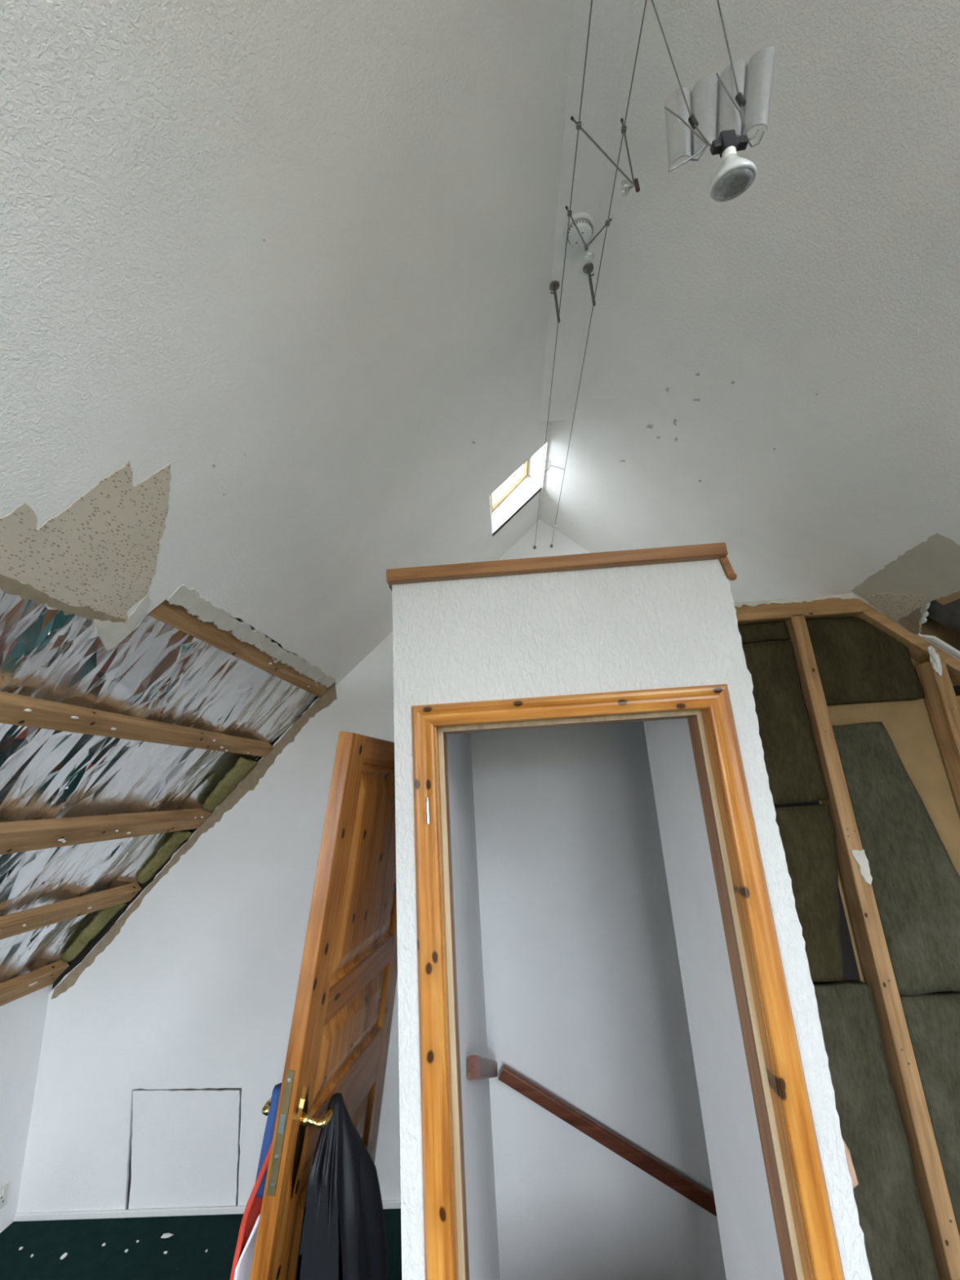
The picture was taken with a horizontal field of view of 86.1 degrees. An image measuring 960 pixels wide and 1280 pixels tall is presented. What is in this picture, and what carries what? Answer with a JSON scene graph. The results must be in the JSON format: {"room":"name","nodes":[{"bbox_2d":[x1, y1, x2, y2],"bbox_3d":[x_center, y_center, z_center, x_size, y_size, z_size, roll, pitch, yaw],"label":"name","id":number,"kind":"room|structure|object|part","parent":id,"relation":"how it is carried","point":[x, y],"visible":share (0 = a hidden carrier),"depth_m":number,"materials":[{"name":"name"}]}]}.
{"room":"attic room","nodes":[
{"label":"attic room","id":0,"kind":"room"},
{"bbox_2d":[0,970,53,1232],"bbox_3d":[-2.350,1.121,-0.676,0.030,1.460,7.460,-4,-16,2],"label":"wall","id":1,"kind":"structure","parent":0,"point":[22,1020],"depth_m":2.38,"materials":[{"name":"white paint"}]},
{"bbox_2d":[0,1180,9,1208],"bbox_3d":[-2.124,2.459,2.235,0.012,0.087,0.148,-4,-16,2],"label":"wall socket","id":2,"kind":"object","parent":1,"relation":"attached to","point":[4,1188],"visible":1,"depth_m":2.29,"materials":[{"name":"beige plastic"}]},
{"bbox_2d":[0,1189,4,1197],"bbox_3d":[-2.118,2.453,2.276,0.004,0.022,0.015,-4,-16,2],"label":"switch","id":3,"kind":"object","parent":2,"relation":"attached to","point":[2,1191],"depth_m":2.28,"materials":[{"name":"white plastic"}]},
{"bbox_2d":[0,1208,401,1279],"bbox_3d":[0.424,1.526,-1.155,5.475,0.120,7.070,-4,-16,2],"label":"floor","id":4,"kind":"structure","parent":0,"point":[186,1258],"depth_m":2.14,"materials":[{"name":"green carpet"}]},
{"bbox_2d":[60,1253,67,1259],"bbox_3d":[-1.719,2.545,2.123,0.019,0.008,0.029,-4,-16,2],"label":"flake","id":5,"kind":"object","parent":4,"relation":"on","point":[64,1255],"visible":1,"depth_m":2.12,"materials":[{"name":"white paint"}]},
{"bbox_2d":[160,1232,173,1238],"bbox_3d":[-1.333,2.541,2.191,0.051,0.009,0.026,-4,-16,2],"label":"flake","id":6,"kind":"object","parent":4,"relation":"on","point":[165,1235],"visible":1,"depth_m":2.19,"materials":[{"name":"white paint"}]},
{"bbox_2d":[16,631,400,1213],"bbox_3d":[-1.113,1.075,2.740,2.195,3.200,0.032,-4,-16,2],"label":"wall","id":7,"kind":"structure","parent":0,"point":[166,1038],"depth_m":2.53,"materials":[{"name":"white paint"}]},
{"bbox_3d":[-1.375,2.353,2.381,0.534,0.459,0.012,-4,-16,2],"label":"hatch panel","id":8,"kind":"part","parent":7,"relation":"part of","materials":[{"name":"white paint"}]},
{"bbox_2d":[13,1200,400,1221],"bbox_3d":[-1.087,2.547,2.296,2.061,0.026,0.012,-4,-16,2],"label":"baseboard","id":9,"kind":"structure","parent":7,"relation":"attached to","point":[393,1204],"depth_m":2.31,"materials":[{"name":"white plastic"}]},
{"bbox_2d":[0,0,959,688],"bbox_3d":[0.296,-0.608,-0.333,5.532,2.670,7.460,-4,-16,2],"label":"ceiling","id":10,"kind":"structure","parent":0,"point":[278,321],"depth_m":1.30,"materials":[{"name":"white paint"}]},
{"bbox_2d":[0,591,959,1006],"bbox_3d":[0.193,0.527,1.554,5.004,1.453,2.395,-4,-16,2],"label":"roof frame","id":11,"kind":"object","parent":10,"relation":"attached to","point":[15,837],"visible":0.93,"depth_m":2.01,"materials":[{"name":"brown wood"}]},
{"bbox_2d":[61,902,127,962],"bbox_3d":[-1.972,1.477,2.602,0.281,0.283,0.101,-4,-16,2],"label":"strip","id":12,"kind":"object","parent":11,"relation":"attached to","point":[104,916],"visible":0.91,"depth_m":2.59,"materials":[{"name":"fabric"}]},
{"bbox_2d":[0,588,316,982],"bbox_3d":[-1.613,0.631,1.622,1.624,1.677,2.442,-4,-16,2],"label":"insulation","id":13,"kind":"object","parent":11,"relation":"attached to","point":[160,672],"depth_m":1.98,"materials":[{"name":"white metal"}]},
{"bbox_3d":[-1.665,1.131,2.682,0.258,0.261,0.103,-4,-16,2],"label":"wool strip","id":14,"kind":"part","parent":13,"relation":"part of","materials":[{"name":"fabric"}]},
{"bbox_2d":[200,756,257,812],"bbox_3d":[-1.356,0.774,2.743,0.272,0.272,0.150,-4,-16,2],"label":"strip","id":15,"kind":"object","parent":11,"relation":"attached to","point":[243,766],"visible":1,"depth_m":2.74,"materials":[{"name":"fabric"}]},
{"bbox_2d":[927,598,959,635],"bbox_3d":[2.335,0.146,1.782,1.099,1.014,0.600,-4,-16,2],"label":"sheet","id":16,"kind":"object","parent":11,"relation":"attached to","point":[948,615],"visible":0.29,"depth_m":2.12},
{"bbox_2d":[489,440,547,536],"bbox_3d":[0.212,-0.920,2.997,0.365,0.436,0.500,-4,-16,2],"label":"window","id":17,"kind":"structure","parent":10,"relation":"attached to","point":[522,491],"depth_m":3.21,"materials":[{"name":"white glass"}]},
{"bbox_3d":[0.165,-0.994,3.021,0.228,0.225,0.420,-4,-16,2],"label":"sash","id":18,"kind":"part","parent":17,"relation":"part of","materials":[{"name":"brown wood"}]},
{"bbox_3d":[0.170,-0.990,3.019,0.289,0.285,0.500,-4,-16,2],"label":"frame","id":19,"kind":"part","parent":17,"relation":"part of","materials":[{"name":"brown wood"}]},
{"bbox_2d":[549,280,559,322],"bbox_3d":[0.274,-1.207,1.840,0.038,0.169,0.038,-4,-16,2],"label":"post","id":20,"kind":"object","parent":10,"relation":"attached to","point":[554,285],"visible":1,"depth_m":1.85,"materials":[{"name":"metal"}]},
{"bbox_3d":[0.274,-1.204,1.839,0.010,0.162,0.010,-4,-16,2],"label":"rod","id":21,"kind":"part","parent":20,"relation":"part of","materials":[{"name":"metal"}]},
{"bbox_2d":[563,212,595,247],"bbox_3d":[0.326,-1.327,1.676,0.104,0.034,0.104,-4,-16,2],"label":"smoke detector","id":22,"kind":"object","parent":10,"relation":"attached to","point":[584,227],"visible":0.94,"depth_m":1.66,"materials":[{"name":"white plastic"}]},
{"bbox_2d":[582,262,595,306],"bbox_3d":[0.387,-1.230,1.785,0.038,0.169,0.038,-4,-16,2],"label":"post","id":23,"kind":"object","parent":10,"relation":"attached to","point":[588,268],"visible":1,"depth_m":1.79,"materials":[{"name":"metal"}]},
{"bbox_3d":[0.387,-1.227,1.784,0.010,0.162,0.010,-4,-16,2],"label":"rod","id":24,"kind":"part","parent":23,"relation":"part of","materials":[{"name":"metal"}]},
{"bbox_2d":[470,519,726,1279],"bbox_3d":[0.595,1.860,2.850,6.475,6.248,0.040,-4,-16,2],"label":"wall","id":25,"kind":"structure","parent":0,"point":[584,999],"depth_m":2.79,"materials":[{"name":"white paint"}]},
{"bbox_2d":[533,0,592,549],"bbox_3d":[0.172,-1.666,-0.022,0.022,0.022,7.460,-4,-16,2],"label":"cable","id":26,"kind":"object","parent":25,"relation":"attached to","point":[534,546],"visible":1,"depth_m":1.50,"materials":[{"name":"metal"}]},
{"bbox_2d":[565,205,612,257],"bbox_3d":[0.326,-1.167,1.482,0.148,0.191,0.034,-1,-16,-8],"label":"spotlight","id":27,"kind":"object","parent":26,"relation":"hanging from","point":[588,253],"visible":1,"depth_m":1.47,"materials":[{"name":"metal"}]},
{"bbox_3d":[0.277,-1.182,1.472,0.043,0.152,0.004,-3,-16,-4],"label":"arm","id":28,"kind":"part","parent":27,"relation":"part of"},
{"bbox_3d":[0.344,-1.179,1.490,0.105,0.150,0.004,2,-17,-20],"label":"arm","id":29,"kind":"part","parent":27,"relation":"part of"},
{"bbox_2d":[651,0,776,202],"bbox_3d":[0.274,-0.967,0.717,0.162,0.940,0.051,-7,-16,11],"label":"pendant lamp","id":30,"kind":"object","parent":26,"relation":"hanging from","point":[717,109],"visible":1,"depth_m":0.63,"materials":[{"name":"metal"}]},
{"bbox_3d":[0.290,-0.534,0.592,0.049,0.036,0.047,-4,-16,2],"label":"bulb","id":31,"kind":"part","parent":30,"relation":"part of","materials":[{"name":"white glass"}]},
{"bbox_2d":[550,0,646,547],"bbox_3d":[0.288,-1.674,-0.026,0.022,0.022,7.460,-4,-16,2],"label":"cable","id":32,"kind":"object","parent":25,"relation":"attached to","point":[551,544],"visible":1,"depth_m":1.48,"materials":[{"name":"metal"}]},
{"bbox_2d":[570,115,639,194],"bbox_3d":[0.320,-1.227,1.282,0.173,0.187,0.063,6,-19,-30],"label":"spotlight","id":33,"kind":"object","parent":32,"relation":"hanging from","point":[635,183],"visible":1,"depth_m":1.30,"materials":[{"name":"metal"}]},
{"bbox_3d":[0.376,-1.232,1.301,0.004,0.162,0.052,-11,-18,23],"label":"arm","id":34,"kind":"part","parent":33,"relation":"part of"},
{"bbox_2d":[391,559,872,1279],"bbox_3d":[0.883,1.957,1.868,1.984,5.440,1.760,-4,-16,2],"label":"wall partition","id":35,"kind":"structure","parent":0,"point":[674,624],"depth_m":1.55,"materials":[{"name":"white paint"}]},
{"bbox_2d":[249,731,397,1279],"bbox_3d":[-0.414,1.306,1.593,0.352,1.933,0.775,-6,-16,8],"label":"door leaf","id":36,"kind":"structure","parent":35,"relation":"in","point":[339,1042],"depth_m":1.47,"materials":[{"name":"brown wood"}]},
{"bbox_2d":[230,1082,281,1279],"bbox_3d":[-0.537,1.562,1.336,0.207,0.799,0.349,-6,-16,9],"label":"garment","id":37,"kind":"object","parent":36,"relation":"hanging from","point":[246,1243],"visible":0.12,"depth_m":1.24,"materials":[{"name":"blue fabric"}]},
{"bbox_3d":[-0.516,1.207,1.349,0.063,0.025,0.132,3,-15,11],"label":"lever","id":38,"kind":"part","parent":36,"relation":"part of","materials":[{"name":"gold metal"}]},
{"bbox_3d":[-0.401,1.212,1.327,0.063,0.025,0.132,3,-15,11],"label":"lever","id":39,"kind":"part","parent":36,"relation":"part of","materials":[{"name":"gold metal"}]},
{"bbox_3d":[-0.460,1.759,1.472,0.036,0.590,0.538,3,-15,11],"label":"panel","id":40,"kind":"part","parent":36,"relation":"part of","materials":[{"name":"brown wood"}]},
{"bbox_3d":[-0.424,1.395,1.567,0.041,0.165,0.538,3,-15,11],"label":"rail","id":41,"kind":"part","parent":36,"relation":"part of","materials":[{"name":"brown wood"}]},
{"bbox_2d":[295,1093,387,1279],"bbox_3d":[-0.383,1.628,1.340,0.258,0.831,0.401,-4,-16,2],"label":"jacket","id":42,"kind":"object","parent":36,"relation":"hanging from","point":[344,1236],"visible":0.98,"depth_m":1.26,"materials":[{"name":"black fabric"}]},
{"bbox_3d":[-0.405,1.214,1.615,0.036,0.210,0.538,3,-15,11],"label":"panel","id":43,"kind":"part","parent":36,"relation":"part of","materials":[{"name":"brown wood"}]},
{"bbox_3d":[-0.391,1.070,1.652,0.041,0.090,0.538,3,-15,11],"label":"rail","id":44,"kind":"part","parent":36,"relation":"part of","materials":[{"name":"brown wood"}]},
{"bbox_3d":[-0.358,0.747,1.736,0.036,0.580,0.538,3,-15,11],"label":"panel","id":45,"kind":"part","parent":36,"relation":"part of","materials":[{"name":"brown wood"}]},
{"bbox_3d":[-0.325,0.417,1.823,0.041,0.107,0.538,3,-15,11],"label":"rail","id":46,"kind":"part","parent":36,"relation":"part of","materials":[{"name":"brown wood"}]},
{"bbox_2d":[386,542,737,591],"bbox_3d":[0.281,-0.018,2.234,1.078,0.117,1.371,-4,-16,2],"label":"trim","id":47,"kind":"structure","parent":35,"relation":"attached to","point":[718,551],"depth_m":1.59,"materials":[{"name":"brown wood"}]},
{"bbox_3d":[0.771,-0.193,1.570,0.026,0.024,0.026,-4,-16,2],"label":"knob","id":48,"kind":"part","parent":47,"relation":"part of","materials":[{"name":"brown wood"}]},
{"bbox_2d":[466,1054,716,1216],"bbox_3d":[0.662,2.169,2.139,1.289,1.259,1.159,-4,-16,2],"label":"handrail","id":49,"kind":"object","parent":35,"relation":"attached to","point":[478,1067],"visible":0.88,"depth_m":2.56,"materials":[{"name":"wood"}]},
{"bbox_3d":[0.023,1.858,2.227,0.042,0.535,1.087,-4,-16,2],"label":"rail","id":50,"kind":"part","parent":49,"relation":"part of","materials":[{"name":"brown wood"}]},
{"bbox_2d":[411,684,844,1279],"bbox_3d":[0.319,1.133,1.273,0.916,1.997,0.154,-4,-16,2],"label":"door frame","id":51,"kind":"structure","parent":35,"relation":"in","point":[806,1237],"depth_m":1.31,"materials":[{"name":"brown wood"}]},
{"bbox_3d":[-0.108,1.148,1.229,0.066,1.997,0.020,-4,-16,2],"label":"architrave","id":52,"kind":"part","parent":51,"relation":"part of","materials":[{"name":"brown wood"}]},
{"bbox_3d":[0.257,0.191,1.483,0.916,0.066,0.020,-4,-16,2],"label":"architrave","id":53,"kind":"part","parent":51,"relation":"part of","materials":[{"name":"brown wood"}]},
{"bbox_3d":[0.739,1.085,1.198,0.066,1.997,0.020,-4,-16,2],"label":"architrave","id":54,"kind":"part","parent":51,"relation":"part of","materials":[{"name":"brown wood"}]},
{"bbox_2d":[733,593,959,1279],"bbox_3d":[1.966,1.646,1.724,2.150,3.866,0.161,-4,-16,2],"label":"wall","id":55,"kind":"structure","parent":0,"point":[924,733],"depth_m":2.06,"materials":[{"name":"wood"}]},
{"bbox_3d":[1.229,-0.114,2.285,0.900,0.072,0.090,-4,-16,2],"label":"plate","id":56,"kind":"part","parent":55,"relation":"part of","materials":[{"name":"brown wood"}]},
{"bbox_2d":[774,804,844,982],"bbox_3d":[1.161,0.973,1.990,0.500,0.617,0.067,-4,-16,2],"label":"insulation slab","id":57,"kind":"object","parent":55,"relation":"attached to","point":[807,833],"visible":0.32,"depth_m":1.97,"materials":[{"name":"fabric"}]},
{"bbox_2d":[742,640,829,804],"bbox_3d":[1.123,0.343,2.167,0.508,0.672,0.072,-4,-16,2],"label":"insulation slab","id":58,"kind":"object","parent":57,"relation":"on","point":[791,755],"visible":0.38,"depth_m":2.12,"materials":[{"name":"fabric"}]},
{"bbox_2d":[737,621,791,644],"bbox_3d":[1.101,-0.020,2.280,0.509,0.086,0.063,-4,-16,2],"label":"insulation slab","id":59,"kind":"object","parent":58,"relation":"on","point":[769,631],"visible":0.36,"depth_m":2.25,"materials":[{"name":"fabric"}]},
{"bbox_2d":[805,616,924,706],"bbox_3d":[1.636,0.081,2.219,0.423,0.379,0.064,-4,-16,2],"label":"insulation slab","id":60,"kind":"object","parent":55,"relation":"attached to","point":[857,662],"visible":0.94,"depth_m":2.19,"materials":[{"name":"fabric"}]},
{"bbox_2d":[812,980,940,1279],"bbox_3d":[1.207,1.748,1.760,0.495,0.980,0.068,-4,-16,2],"label":"insulation slab","id":61,"kind":"object","parent":55,"relation":"attached to","point":[892,1222],"visible":0.38,"depth_m":1.74,"materials":[{"name":"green fabric"}]},
{"bbox_3d":[2.271,0.325,2.102,1.205,1.098,0.090,-4,-16,2],"label":"sloping plate","id":62,"kind":"part","parent":55,"relation":"part of","materials":[{"name":"brown wood"}]},
{"bbox_2d":[899,991,959,1235],"bbox_3d":[1.756,1.727,1.729,0.454,0.936,0.066,-4,-16,2],"label":"insulation slab","id":63,"kind":"object","parent":55,"relation":"attached to","point":[932,1020],"visible":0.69,"depth_m":1.78,"materials":[{"name":"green fabric"}]},
{"bbox_2d":[831,721,959,995],"bbox_3d":[1.679,0.803,1.990,0.417,0.970,0.065,-4,-16,2],"label":"insulation slab","id":64,"kind":"object","parent":63,"relation":"on","point":[916,882],"visible":0.94,"depth_m":1.95,"materials":[{"name":"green fabric"}]}
]}

